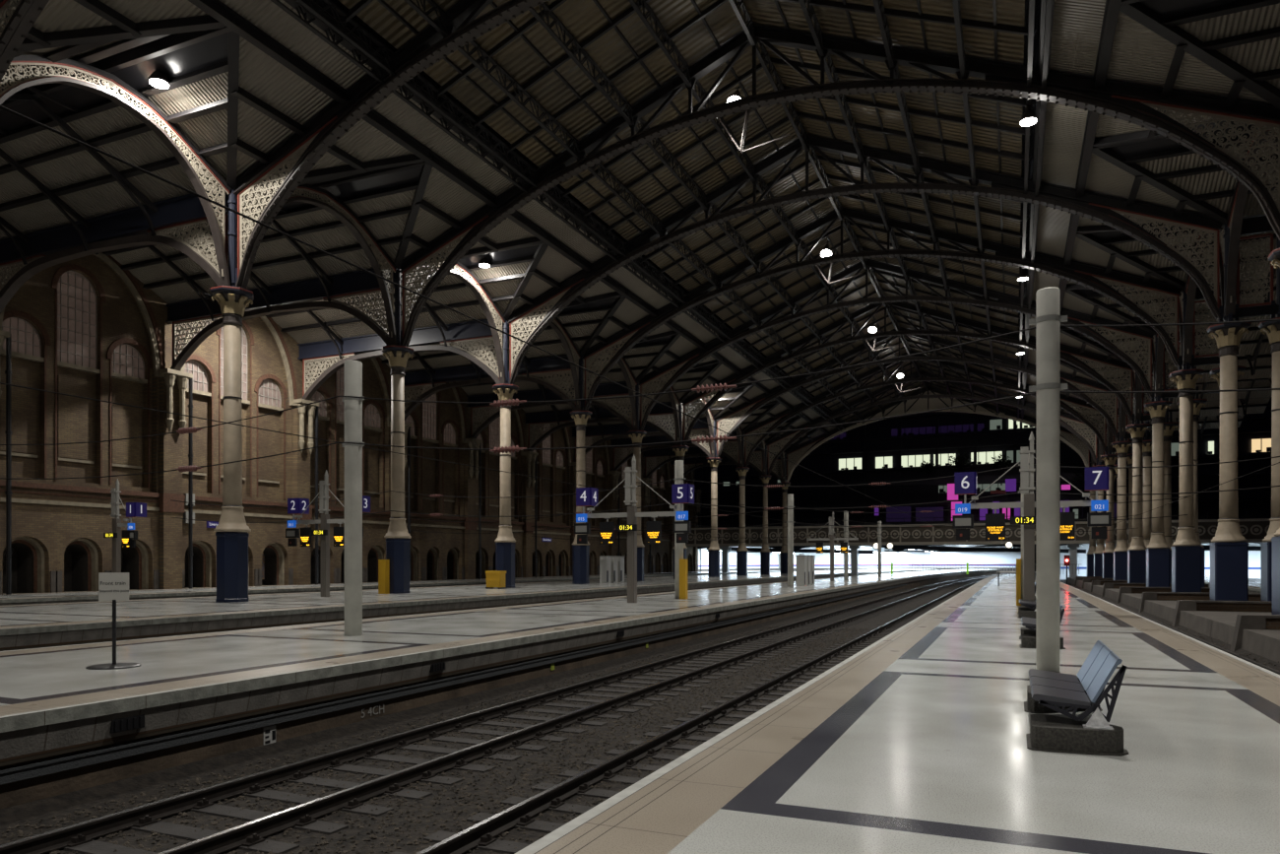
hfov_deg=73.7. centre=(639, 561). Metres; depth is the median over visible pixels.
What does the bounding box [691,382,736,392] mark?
insulator
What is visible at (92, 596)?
platform one
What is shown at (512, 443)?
window
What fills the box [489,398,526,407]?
insulator
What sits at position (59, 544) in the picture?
wall
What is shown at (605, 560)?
tall cabinet
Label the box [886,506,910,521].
shopfront
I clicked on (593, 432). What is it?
arch
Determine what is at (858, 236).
rafter
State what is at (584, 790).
sleeper
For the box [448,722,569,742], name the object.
sleeper
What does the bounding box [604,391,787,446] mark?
gable roof
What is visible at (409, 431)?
downpipe
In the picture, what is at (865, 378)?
rafter
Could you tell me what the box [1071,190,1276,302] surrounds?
gable roof
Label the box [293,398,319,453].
shafts
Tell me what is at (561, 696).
sleeper
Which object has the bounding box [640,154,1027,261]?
rafter
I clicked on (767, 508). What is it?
insulator
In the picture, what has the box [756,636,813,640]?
sleeper
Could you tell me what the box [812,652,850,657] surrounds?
sleeper
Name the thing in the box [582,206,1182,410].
roof truss
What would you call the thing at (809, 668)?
sleeper
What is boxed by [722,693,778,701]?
sleeper
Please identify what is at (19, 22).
roof truss
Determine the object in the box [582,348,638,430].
arch
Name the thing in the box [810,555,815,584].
tall cabinet
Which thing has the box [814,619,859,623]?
sleeper
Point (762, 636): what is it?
sleeper
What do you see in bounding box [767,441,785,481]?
arch
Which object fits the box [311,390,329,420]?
window
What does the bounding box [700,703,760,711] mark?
sleeper
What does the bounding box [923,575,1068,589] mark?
track bed
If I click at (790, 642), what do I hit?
sleeper
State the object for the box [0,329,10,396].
shafts
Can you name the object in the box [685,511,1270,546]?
footbridge
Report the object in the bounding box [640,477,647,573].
wall
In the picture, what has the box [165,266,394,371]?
arch
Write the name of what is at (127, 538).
sign post
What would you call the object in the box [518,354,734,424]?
gable roof
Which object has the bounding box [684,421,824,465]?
gable roof
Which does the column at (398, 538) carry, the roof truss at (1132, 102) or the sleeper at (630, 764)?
the roof truss at (1132, 102)
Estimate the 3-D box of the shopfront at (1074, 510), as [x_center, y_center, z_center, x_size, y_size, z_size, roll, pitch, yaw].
[62.926,-6.750,123.320,0.634,1.600,0.400,0,0,24]
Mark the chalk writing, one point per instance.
(383, 704)
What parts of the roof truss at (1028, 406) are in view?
web plate, web plate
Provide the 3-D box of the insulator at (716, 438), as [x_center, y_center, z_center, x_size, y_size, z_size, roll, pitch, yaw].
[1.318,-2.184,15.249,0.840,0.150,0.150,0,0,24]
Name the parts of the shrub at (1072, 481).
stem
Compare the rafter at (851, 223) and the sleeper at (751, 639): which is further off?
the rafter at (851, 223)
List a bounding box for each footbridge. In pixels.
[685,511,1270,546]
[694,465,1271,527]
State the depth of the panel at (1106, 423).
94.69 m
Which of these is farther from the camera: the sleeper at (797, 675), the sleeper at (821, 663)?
the sleeper at (821, 663)
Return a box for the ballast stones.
[0,617,1279,853]
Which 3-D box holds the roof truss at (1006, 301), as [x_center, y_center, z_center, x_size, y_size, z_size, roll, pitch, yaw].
[17.264,-16.968,65.008,37.931,12.065,0.460,0,0,24]
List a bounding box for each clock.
[103,532,117,537]
[311,529,327,535]
[615,523,637,530]
[872,542,877,549]
[886,541,894,549]
[1005,536,1013,548]
[1010,515,1036,524]
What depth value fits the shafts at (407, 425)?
70.12 m
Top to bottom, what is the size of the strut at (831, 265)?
2.340 m
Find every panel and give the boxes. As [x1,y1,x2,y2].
[1095,436,1107,464]
[1102,423,1118,462]
[1112,407,1131,451]
[1124,387,1146,438]
[1140,364,1161,421]
[1160,330,1182,397]
[1189,284,1221,366]
[1233,216,1278,319]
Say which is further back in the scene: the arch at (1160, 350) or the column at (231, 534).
the arch at (1160, 350)
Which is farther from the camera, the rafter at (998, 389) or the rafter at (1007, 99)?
the rafter at (998, 389)
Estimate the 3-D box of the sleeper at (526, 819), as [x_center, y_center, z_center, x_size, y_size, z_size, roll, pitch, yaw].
[-0.592,2.738,8.597,2.600,0.230,0.260,0,0,24]
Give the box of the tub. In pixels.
[486,573,505,586]
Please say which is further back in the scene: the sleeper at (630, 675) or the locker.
the locker
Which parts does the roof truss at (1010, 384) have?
web plate, web plate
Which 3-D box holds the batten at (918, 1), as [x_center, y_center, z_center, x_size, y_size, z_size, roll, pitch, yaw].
[20.092,-20.215,53.802,0.100,0.110,120.970,0,0,24]
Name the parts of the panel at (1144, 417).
red frame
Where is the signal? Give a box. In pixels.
[1064,555,1069,583]
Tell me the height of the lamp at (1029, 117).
1.030 m
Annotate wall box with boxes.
[183,493,194,505]
[183,511,194,523]
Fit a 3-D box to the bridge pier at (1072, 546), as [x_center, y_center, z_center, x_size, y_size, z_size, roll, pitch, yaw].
[56.865,0.250,112.109,1.400,5.200,1.400,0,0,24]
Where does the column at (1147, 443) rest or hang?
on the concrete ledge
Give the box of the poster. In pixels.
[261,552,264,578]
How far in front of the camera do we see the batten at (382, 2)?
38.55 m
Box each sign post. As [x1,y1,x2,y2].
[103,478,146,572]
[285,469,370,596]
[574,453,694,602]
[806,511,858,580]
[952,431,1111,606]
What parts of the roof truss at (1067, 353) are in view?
web plate, king post, web plate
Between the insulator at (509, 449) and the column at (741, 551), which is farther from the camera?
the column at (741, 551)
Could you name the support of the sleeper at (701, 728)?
on the bed at (305, 840)
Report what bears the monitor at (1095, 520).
on the sign post at (1096, 478)
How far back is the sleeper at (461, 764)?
11.62 m
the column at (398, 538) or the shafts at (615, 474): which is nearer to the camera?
the column at (398, 538)
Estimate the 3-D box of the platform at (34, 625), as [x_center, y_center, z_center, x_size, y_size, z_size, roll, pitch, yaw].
[14.744,2.275,96.144,19.200,1.250,212.000,0,0,24]
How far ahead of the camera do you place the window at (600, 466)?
106.22 m
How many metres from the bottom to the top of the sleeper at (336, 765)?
0.230 m
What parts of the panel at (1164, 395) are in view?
red frame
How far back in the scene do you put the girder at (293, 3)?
37.04 m
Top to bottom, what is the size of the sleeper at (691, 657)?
0.230 m
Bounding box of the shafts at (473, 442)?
[465,437,482,478]
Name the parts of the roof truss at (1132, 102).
web plate, gusset plate, gusset plate, king post, gusset plate, gusset plate, gusset plate, web plate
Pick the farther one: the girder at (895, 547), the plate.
the girder at (895, 547)
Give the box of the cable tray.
[0,582,907,784]
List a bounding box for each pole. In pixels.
[342,360,364,636]
[1028,287,1067,672]
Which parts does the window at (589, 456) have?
pane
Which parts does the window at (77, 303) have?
sill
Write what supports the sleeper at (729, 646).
on the bed at (305, 840)
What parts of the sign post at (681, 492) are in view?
cross arm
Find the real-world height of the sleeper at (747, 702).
0.230 m
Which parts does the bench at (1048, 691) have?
seat, seat, seat, backrest, backrest, backrest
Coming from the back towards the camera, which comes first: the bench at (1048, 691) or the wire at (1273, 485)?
the wire at (1273, 485)
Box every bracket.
[857,324,897,351]
[887,371,922,391]
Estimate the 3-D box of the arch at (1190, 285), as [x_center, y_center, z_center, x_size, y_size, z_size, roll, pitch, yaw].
[28.622,-14.140,43.230,0.360,6.219,9.950,0,0,24]
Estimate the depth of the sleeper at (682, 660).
22.78 m
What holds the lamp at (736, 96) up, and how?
hanging from the ceiling
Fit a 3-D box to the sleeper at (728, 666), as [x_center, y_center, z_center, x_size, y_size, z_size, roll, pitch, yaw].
[1.496,2.738,22.265,2.600,0.230,0.260,0,0,24]
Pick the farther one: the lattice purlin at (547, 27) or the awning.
the awning
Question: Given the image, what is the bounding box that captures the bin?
[485,570,506,588]
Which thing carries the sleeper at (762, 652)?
on the bed at (305, 840)
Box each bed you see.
[0,579,977,853]
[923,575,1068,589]
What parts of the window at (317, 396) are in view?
pane, sill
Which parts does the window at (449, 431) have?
pane, sill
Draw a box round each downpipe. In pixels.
[4,333,12,594]
[188,378,192,588]
[314,406,319,583]
[407,427,410,580]
[478,443,481,578]
[534,457,537,576]
[699,495,701,571]
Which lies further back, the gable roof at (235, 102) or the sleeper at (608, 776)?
the gable roof at (235, 102)
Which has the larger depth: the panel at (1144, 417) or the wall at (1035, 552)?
the wall at (1035, 552)
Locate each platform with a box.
[0,568,936,650]
[0,569,1000,809]
[514,574,1279,853]
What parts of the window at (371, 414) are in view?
pane, sill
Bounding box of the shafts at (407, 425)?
[404,422,411,467]
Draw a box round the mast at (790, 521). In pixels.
[786,494,795,585]
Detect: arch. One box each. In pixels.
[0,55,231,286]
[0,186,228,313]
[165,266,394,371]
[243,183,397,345]
[297,318,503,399]
[400,260,505,383]
[404,354,575,420]
[466,380,633,438]
[508,312,580,410]
[524,401,676,450]
[572,417,711,461]
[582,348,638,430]
[610,431,739,470]
[639,377,680,445]
[642,443,763,477]
[670,451,782,484]
[681,396,714,456]
[715,415,743,466]
[743,429,766,474]
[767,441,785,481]
[1090,425,1098,466]
[1098,409,1108,461]
[1108,394,1120,450]
[1120,370,1135,437]
[1135,334,1154,419]
[1154,291,1182,396]
[1183,225,1224,363]
[1224,126,1278,315]
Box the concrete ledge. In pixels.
[1067,576,1279,662]
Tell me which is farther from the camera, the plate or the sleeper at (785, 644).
the sleeper at (785, 644)
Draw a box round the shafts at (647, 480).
[642,477,652,505]
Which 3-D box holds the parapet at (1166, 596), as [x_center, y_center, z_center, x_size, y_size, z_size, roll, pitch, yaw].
[28.890,2.215,42.933,6.650,1.270,0.500,0,0,24]
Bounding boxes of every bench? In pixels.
[1017,598,1036,618]
[1019,603,1065,648]
[1024,640,1128,756]
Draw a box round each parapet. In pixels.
[1074,576,1102,585]
[1081,577,1113,588]
[1089,579,1127,592]
[1100,582,1208,597]
[1116,585,1210,603]
[1138,591,1260,612]
[1172,599,1272,627]
[1230,614,1279,651]
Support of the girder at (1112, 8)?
attached to the ceiling
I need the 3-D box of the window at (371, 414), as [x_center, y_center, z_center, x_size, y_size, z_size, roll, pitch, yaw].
[-21.481,-11.582,68.352,0.320,2.105,2.540,0,0,24]
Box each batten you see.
[377,0,853,420]
[489,0,873,411]
[592,0,892,398]
[690,0,915,390]
[773,0,941,389]
[841,0,962,394]
[916,0,986,403]
[992,0,1008,409]
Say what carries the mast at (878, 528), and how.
on the platform at (52, 706)
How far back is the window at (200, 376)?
53.91 m
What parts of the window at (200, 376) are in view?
sill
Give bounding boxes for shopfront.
[874,505,878,521]
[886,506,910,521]
[915,506,943,520]
[979,508,987,519]
[1002,508,1010,519]
[1014,501,1020,516]
[1060,500,1069,511]
[1073,509,1078,517]
[1095,503,1116,517]
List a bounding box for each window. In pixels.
[0,317,47,362]
[54,270,99,374]
[108,343,150,383]
[184,360,211,396]
[217,326,250,404]
[256,379,283,410]
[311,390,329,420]
[336,356,344,424]
[364,403,383,432]
[404,414,417,439]
[420,384,439,443]
[442,423,457,447]
[476,433,485,452]
[489,406,500,455]
[511,439,516,459]
[542,423,552,466]
[556,449,565,469]
[585,437,594,475]
[595,460,604,477]
[622,448,627,481]
[651,457,658,488]
[660,475,665,489]
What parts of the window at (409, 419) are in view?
pane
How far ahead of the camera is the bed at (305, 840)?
11.05 m
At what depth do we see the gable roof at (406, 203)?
42.35 m
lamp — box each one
[148,70,169,88]
[478,256,490,267]
[725,85,742,102]
[820,240,831,256]
[867,320,877,332]
[896,367,903,378]
[1016,345,1024,354]
[1017,268,1028,280]
[1019,98,1037,126]
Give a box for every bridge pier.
[719,546,731,572]
[848,545,860,575]
[1066,543,1079,576]
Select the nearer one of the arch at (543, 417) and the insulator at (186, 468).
the insulator at (186, 468)
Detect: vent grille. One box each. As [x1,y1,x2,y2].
[109,713,144,733]
[429,661,445,672]
[616,630,624,637]
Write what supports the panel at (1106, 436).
attached to the column at (1092, 542)
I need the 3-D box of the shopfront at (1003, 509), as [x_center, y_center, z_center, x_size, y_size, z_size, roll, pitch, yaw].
[54.494,-7.300,127.006,1.075,2.700,0.400,0,0,24]
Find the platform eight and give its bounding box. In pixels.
[1204,574,1260,592]
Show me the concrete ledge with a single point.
(1265, 643)
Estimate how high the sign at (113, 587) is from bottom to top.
1.475 m
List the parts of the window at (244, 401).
sill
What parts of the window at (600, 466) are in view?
pane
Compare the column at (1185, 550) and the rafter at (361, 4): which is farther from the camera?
the column at (1185, 550)
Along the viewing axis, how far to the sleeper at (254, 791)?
9.74 m
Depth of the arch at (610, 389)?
76.28 m
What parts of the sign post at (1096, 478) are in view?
cross arm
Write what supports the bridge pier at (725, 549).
on the ground
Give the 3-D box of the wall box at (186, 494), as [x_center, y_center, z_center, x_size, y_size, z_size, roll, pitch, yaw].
[-27.669,-3.800,52.422,0.260,0.720,0.640,0,0,24]
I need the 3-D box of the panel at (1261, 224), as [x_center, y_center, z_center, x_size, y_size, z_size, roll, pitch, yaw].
[27.458,-13.125,38.135,1.750,4.350,0.200,0,0,24]
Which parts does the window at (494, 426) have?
sill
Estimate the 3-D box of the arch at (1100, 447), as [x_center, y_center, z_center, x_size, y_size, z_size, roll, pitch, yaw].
[49.190,-14.140,90.281,0.360,6.219,9.950,0,0,24]
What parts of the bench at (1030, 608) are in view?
seat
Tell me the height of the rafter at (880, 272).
4.565 m
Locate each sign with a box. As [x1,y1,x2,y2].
[85,572,141,669]
[206,520,218,527]
[541,537,551,541]
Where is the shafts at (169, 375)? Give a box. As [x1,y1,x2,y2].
[159,368,192,434]
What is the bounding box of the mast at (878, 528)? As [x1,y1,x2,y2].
[876,520,882,575]
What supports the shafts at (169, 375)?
attached to the wall at (170, 444)
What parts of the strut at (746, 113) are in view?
hanging frame, tie rod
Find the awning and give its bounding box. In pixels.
[990,490,1006,512]
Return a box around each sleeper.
[25,831,157,853]
[128,815,299,853]
[188,797,347,833]
[240,783,393,816]
[285,770,432,799]
[292,759,462,785]
[361,748,495,771]
[363,739,520,761]
[423,830,529,853]
[424,730,547,751]
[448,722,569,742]
[450,715,587,733]
[465,812,564,832]
[498,709,607,726]
[500,795,593,814]
[517,704,623,718]
[530,781,619,798]
[537,698,639,712]
[555,693,654,706]
[558,769,642,783]
[570,688,665,701]
[582,758,662,770]
[586,684,679,696]
[599,680,690,692]
[605,748,681,760]
[612,676,703,687]
[626,672,711,683]
[627,666,728,675]
[627,738,698,750]
[639,669,720,679]
[642,730,712,741]
[658,663,738,672]
[660,722,726,732]
[669,660,746,669]
[673,715,738,725]
[678,657,754,666]
[687,708,750,718]
[688,655,761,663]
[694,652,767,660]
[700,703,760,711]
[704,650,772,657]
[710,648,778,655]
[713,698,769,706]
[717,646,785,652]
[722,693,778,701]
[725,644,790,650]
[732,637,809,642]
[732,642,794,648]
[734,688,786,696]
[737,640,799,646]
[743,639,804,644]
[744,684,795,691]
[750,633,821,638]
[751,680,802,687]
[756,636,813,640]
[761,634,818,639]
[761,676,809,683]
[769,631,826,637]
[769,672,815,679]
[774,669,821,675]
[775,630,830,635]
[780,629,832,634]
[782,666,827,672]
[784,627,835,632]
[788,626,839,631]
[788,663,832,668]
[792,625,841,630]
[795,624,845,628]
[795,660,837,665]
[799,623,848,627]
[801,657,840,662]
[803,622,850,626]
[805,654,845,660]
[807,621,853,625]
[811,620,857,624]
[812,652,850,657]
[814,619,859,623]
[816,650,854,655]
[817,618,861,622]
[820,617,864,621]
[822,648,857,652]
[823,616,867,620]
[826,615,868,619]
[826,645,861,650]
[828,615,870,618]
[830,643,866,648]
[833,641,869,646]
[837,640,871,644]
[838,611,878,615]
[841,611,881,614]
[849,636,881,639]
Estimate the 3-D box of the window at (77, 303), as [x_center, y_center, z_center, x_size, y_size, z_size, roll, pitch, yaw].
[-30.890,-13.232,46.828,0.320,5.405,2.660,0,0,24]
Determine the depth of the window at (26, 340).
44.38 m
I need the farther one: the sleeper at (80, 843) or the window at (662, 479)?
the window at (662, 479)
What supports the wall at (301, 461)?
on the platform one
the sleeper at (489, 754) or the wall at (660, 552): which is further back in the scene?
the wall at (660, 552)
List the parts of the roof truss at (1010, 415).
web plate, web plate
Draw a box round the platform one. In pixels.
[0,570,780,605]
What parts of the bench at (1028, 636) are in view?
seat, seat, seat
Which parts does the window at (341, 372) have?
sill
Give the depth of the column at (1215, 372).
47.00 m
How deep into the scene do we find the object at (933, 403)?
112.22 m
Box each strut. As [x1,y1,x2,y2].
[717,109,790,153]
[808,248,862,284]
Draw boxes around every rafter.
[340,0,373,22]
[434,0,567,97]
[471,0,650,127]
[504,0,1036,152]
[559,57,1032,197]
[582,85,1031,216]
[604,111,1030,232]
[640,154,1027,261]
[656,174,1027,274]
[671,194,1026,286]
[696,220,986,307]
[707,234,1019,316]
[718,247,1024,324]
[739,269,998,340]
[746,278,1023,347]
[755,287,1023,354]
[776,312,1019,371]
[784,320,1022,376]
[798,306,998,351]
[802,338,1021,390]
[807,344,1021,394]
[808,334,1001,379]
[820,360,1018,406]
[826,365,1016,409]
[827,360,1003,396]
[837,381,993,419]
[841,382,1020,422]
[842,375,993,411]
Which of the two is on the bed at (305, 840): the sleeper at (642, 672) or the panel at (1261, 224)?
the sleeper at (642, 672)
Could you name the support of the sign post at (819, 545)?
on the platform at (52, 706)
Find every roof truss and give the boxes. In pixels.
[0,0,49,82]
[232,0,550,289]
[398,24,1279,346]
[507,134,1223,383]
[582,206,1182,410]
[639,258,1153,430]
[681,301,1134,445]
[715,326,1118,456]
[744,350,1107,466]
[767,370,1097,475]
[786,385,1090,481]
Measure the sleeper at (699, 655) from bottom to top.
0.230 m
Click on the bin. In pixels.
(494, 578)
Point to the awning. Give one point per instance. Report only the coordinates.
(992, 491)
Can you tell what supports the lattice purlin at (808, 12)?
attached to the roof truss
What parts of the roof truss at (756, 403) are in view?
web plate, web plate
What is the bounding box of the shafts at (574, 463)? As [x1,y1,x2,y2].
[571,461,575,492]
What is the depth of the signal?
87.71 m
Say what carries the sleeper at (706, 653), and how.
on the bed at (305, 840)
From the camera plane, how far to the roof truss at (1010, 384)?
92.71 m
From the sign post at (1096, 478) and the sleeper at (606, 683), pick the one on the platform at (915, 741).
the sign post at (1096, 478)
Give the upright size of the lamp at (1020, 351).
1.030 m
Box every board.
[1005,478,1016,518]
[1061,484,1070,511]
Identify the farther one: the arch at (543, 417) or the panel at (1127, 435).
the arch at (543, 417)
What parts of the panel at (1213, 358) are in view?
red frame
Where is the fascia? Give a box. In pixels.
[697,542,1260,552]
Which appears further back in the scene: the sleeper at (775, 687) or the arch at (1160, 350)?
the arch at (1160, 350)
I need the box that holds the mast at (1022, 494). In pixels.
[1018,452,1029,605]
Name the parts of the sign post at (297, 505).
cross arm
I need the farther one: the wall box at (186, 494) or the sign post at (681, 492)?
the wall box at (186, 494)
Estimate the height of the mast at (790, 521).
6.100 m
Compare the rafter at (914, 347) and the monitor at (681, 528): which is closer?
the monitor at (681, 528)
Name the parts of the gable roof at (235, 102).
skylight frame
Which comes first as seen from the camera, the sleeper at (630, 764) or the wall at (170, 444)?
the sleeper at (630, 764)
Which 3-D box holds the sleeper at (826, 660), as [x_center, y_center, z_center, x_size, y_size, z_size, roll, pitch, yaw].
[5.653,2.738,22.936,2.600,0.230,0.260,0,0,24]
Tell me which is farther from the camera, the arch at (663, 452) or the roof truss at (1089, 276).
the arch at (663, 452)
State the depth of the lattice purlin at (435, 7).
39.20 m
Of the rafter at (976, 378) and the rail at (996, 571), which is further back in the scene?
the rafter at (976, 378)
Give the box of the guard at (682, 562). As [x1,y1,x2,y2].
[679,559,687,598]
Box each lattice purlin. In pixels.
[270,0,841,431]
[296,0,845,429]
[404,0,863,422]
[528,1,884,412]
[628,0,905,402]
[728,0,928,391]
[798,0,952,399]
[872,0,975,406]
[952,0,998,413]
[1017,0,1034,418]
[1022,0,1052,420]
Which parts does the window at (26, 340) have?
pane, sill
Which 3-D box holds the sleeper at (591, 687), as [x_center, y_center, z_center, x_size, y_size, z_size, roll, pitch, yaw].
[-0.430,2.738,17.912,2.600,0.230,0.260,0,0,23]
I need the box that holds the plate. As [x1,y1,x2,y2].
[263,724,275,745]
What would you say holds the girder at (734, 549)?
attached to the footbridge at (1254, 530)
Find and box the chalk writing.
[361,704,383,717]
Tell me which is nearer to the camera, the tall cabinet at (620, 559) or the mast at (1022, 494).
the mast at (1022, 494)
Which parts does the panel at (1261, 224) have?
red frame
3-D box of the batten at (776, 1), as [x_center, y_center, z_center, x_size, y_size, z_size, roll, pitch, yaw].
[15.007,-22.435,56.025,0.100,0.110,120.970,0,0,24]
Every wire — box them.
[0,104,951,531]
[0,319,1279,445]
[0,382,859,533]
[0,387,1279,479]
[170,455,1279,506]
[171,485,1279,522]
[405,496,1186,521]
[409,513,1187,533]
[531,513,1138,530]
[531,527,1134,539]
[1107,461,1279,526]
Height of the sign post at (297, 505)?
5.900 m
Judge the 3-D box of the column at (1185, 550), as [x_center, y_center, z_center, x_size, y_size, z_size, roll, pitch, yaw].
[30.678,-6.655,47.935,1.571,17.290,1.571,0,0,24]
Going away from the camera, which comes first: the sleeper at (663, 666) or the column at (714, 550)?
the sleeper at (663, 666)
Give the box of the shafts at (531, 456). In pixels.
[524,450,538,488]
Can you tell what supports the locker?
on the platform at (34, 625)
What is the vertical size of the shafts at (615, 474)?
3.700 m
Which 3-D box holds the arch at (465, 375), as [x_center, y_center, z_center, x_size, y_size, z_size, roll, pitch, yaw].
[-12.281,-13.210,66.715,17.050,4.340,0.440,0,0,24]
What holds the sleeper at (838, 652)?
on the bed at (305, 840)
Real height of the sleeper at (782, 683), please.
0.230 m
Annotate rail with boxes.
[0,573,1006,853]
[157,573,1015,853]
[415,580,978,853]
[996,571,1036,585]
[1070,582,1279,674]
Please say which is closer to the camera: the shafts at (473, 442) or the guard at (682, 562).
the guard at (682, 562)
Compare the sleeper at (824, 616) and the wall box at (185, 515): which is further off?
the wall box at (185, 515)
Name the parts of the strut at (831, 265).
hanging frame, tie rod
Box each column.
[210,188,254,602]
[382,267,414,593]
[492,319,518,587]
[569,355,592,583]
[627,382,646,580]
[671,402,689,577]
[705,418,721,576]
[734,432,749,575]
[759,443,771,574]
[778,453,790,573]
[1086,438,1096,575]
[1092,427,1105,575]
[1100,410,1117,577]
[1111,402,1132,579]
[1114,428,1128,542]
[1125,372,1150,582]
[1126,406,1134,547]
[1142,393,1151,546]
[1144,334,1172,586]
[1163,363,1178,582]
[1168,289,1204,592]
[1177,346,1207,586]
[1206,223,1251,600]
[1209,320,1245,393]
[1257,235,1279,601]
[1268,248,1279,614]
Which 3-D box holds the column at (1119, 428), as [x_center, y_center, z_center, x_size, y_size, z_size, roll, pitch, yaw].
[53.024,-6.655,94.209,1.571,17.290,1.571,0,0,24]
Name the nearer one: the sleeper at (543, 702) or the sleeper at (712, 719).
the sleeper at (712, 719)
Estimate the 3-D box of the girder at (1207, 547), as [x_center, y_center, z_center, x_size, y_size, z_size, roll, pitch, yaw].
[75.293,-1.700,107.328,28.066,1.200,3.498,0,0,24]
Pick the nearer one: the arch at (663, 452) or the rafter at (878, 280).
the rafter at (878, 280)
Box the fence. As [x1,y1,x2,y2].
[909,563,1079,574]
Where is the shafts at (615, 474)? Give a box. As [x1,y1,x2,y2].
[610,470,621,500]
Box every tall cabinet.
[599,555,611,582]
[610,555,617,582]
[617,556,624,581]
[795,555,807,585]
[806,555,811,585]
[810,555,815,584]
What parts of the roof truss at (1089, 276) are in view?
web plate, king post, web plate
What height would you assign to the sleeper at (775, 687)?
0.230 m
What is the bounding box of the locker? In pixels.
[378,559,389,593]
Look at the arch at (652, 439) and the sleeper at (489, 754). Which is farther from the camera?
the arch at (652, 439)
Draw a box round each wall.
[0,252,525,593]
[157,369,184,588]
[292,399,312,584]
[389,421,405,516]
[463,438,476,578]
[522,450,533,576]
[525,410,573,576]
[570,461,575,575]
[573,425,611,575]
[609,470,616,555]
[611,437,643,574]
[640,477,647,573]
[643,456,670,573]
[664,546,1021,573]
[669,484,674,572]
[670,464,694,572]
[693,491,698,572]
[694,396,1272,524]
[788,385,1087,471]
[1034,552,1036,571]
[1059,543,1260,578]
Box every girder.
[188,0,829,434]
[283,0,842,428]
[706,546,873,553]
[884,545,1086,553]
[1021,0,1054,416]
[1058,0,1121,312]
[1203,545,1260,550]
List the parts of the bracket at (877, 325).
hanging frame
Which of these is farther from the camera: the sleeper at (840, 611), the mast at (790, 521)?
the mast at (790, 521)
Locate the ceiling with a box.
[219,0,1105,431]
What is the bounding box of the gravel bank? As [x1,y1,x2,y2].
[1068,582,1279,670]
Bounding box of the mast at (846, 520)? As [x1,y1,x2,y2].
[842,512,849,579]
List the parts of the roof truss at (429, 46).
web plate, gusset plate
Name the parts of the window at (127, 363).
pane, sill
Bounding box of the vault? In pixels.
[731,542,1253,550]
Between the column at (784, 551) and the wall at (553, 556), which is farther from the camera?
the column at (784, 551)
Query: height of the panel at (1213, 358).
4.350 m
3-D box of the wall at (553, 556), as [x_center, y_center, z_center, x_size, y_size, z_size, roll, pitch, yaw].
[-10.679,-8.450,94.035,2.300,20.200,10.270,0,0,24]
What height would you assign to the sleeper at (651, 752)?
0.230 m
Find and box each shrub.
[919,460,935,478]
[948,449,972,472]
[990,452,1012,485]
[1066,467,1089,517]
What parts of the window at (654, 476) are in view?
pane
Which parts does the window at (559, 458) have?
pane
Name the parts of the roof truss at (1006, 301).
web plate, king post, web plate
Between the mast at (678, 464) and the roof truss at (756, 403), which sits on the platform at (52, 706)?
the mast at (678, 464)
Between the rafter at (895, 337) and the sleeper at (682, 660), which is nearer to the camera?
the sleeper at (682, 660)
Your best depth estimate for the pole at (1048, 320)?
12.70 m
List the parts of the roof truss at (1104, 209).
web plate, gusset plate, king post, gusset plate, gusset plate, gusset plate, web plate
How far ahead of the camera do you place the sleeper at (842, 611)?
44.80 m
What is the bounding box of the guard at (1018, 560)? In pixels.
[1016,558,1021,605]
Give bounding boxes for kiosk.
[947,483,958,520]
[951,501,961,520]
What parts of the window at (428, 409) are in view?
pane, sill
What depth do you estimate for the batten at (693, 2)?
44.19 m
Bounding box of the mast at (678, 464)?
[672,459,685,598]
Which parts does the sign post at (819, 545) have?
cross arm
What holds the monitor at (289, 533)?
on the sign post at (297, 505)
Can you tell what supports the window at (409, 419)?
in the wall at (59, 544)
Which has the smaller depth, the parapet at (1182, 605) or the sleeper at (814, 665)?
the sleeper at (814, 665)
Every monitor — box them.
[129,530,137,547]
[285,528,299,546]
[574,522,590,543]
[673,520,691,542]
[952,514,973,540]
[1087,512,1111,538]
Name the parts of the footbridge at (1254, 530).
ring panel, railing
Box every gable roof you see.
[0,0,333,264]
[94,119,486,320]
[265,217,582,359]
[379,280,648,386]
[436,323,698,404]
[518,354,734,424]
[561,372,764,438]
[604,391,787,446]
[640,408,807,457]
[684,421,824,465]
[1059,307,1271,374]
[1059,342,1272,401]
[1059,371,1272,416]
[1059,392,1270,431]
[1059,411,1244,442]
[1062,259,1276,334]
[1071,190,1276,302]
[1085,108,1278,225]
[1106,0,1279,109]
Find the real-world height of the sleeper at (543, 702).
0.230 m
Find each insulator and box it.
[176,426,201,434]
[176,464,201,471]
[429,512,443,515]
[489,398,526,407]
[489,445,526,453]
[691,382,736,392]
[691,434,736,444]
[764,507,783,510]
[868,481,890,485]
[868,505,890,508]
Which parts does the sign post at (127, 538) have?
cross arm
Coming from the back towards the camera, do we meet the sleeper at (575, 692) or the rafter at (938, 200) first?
the rafter at (938, 200)
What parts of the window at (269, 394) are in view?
sill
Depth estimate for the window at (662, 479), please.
125.19 m
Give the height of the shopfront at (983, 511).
2.200 m
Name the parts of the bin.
lid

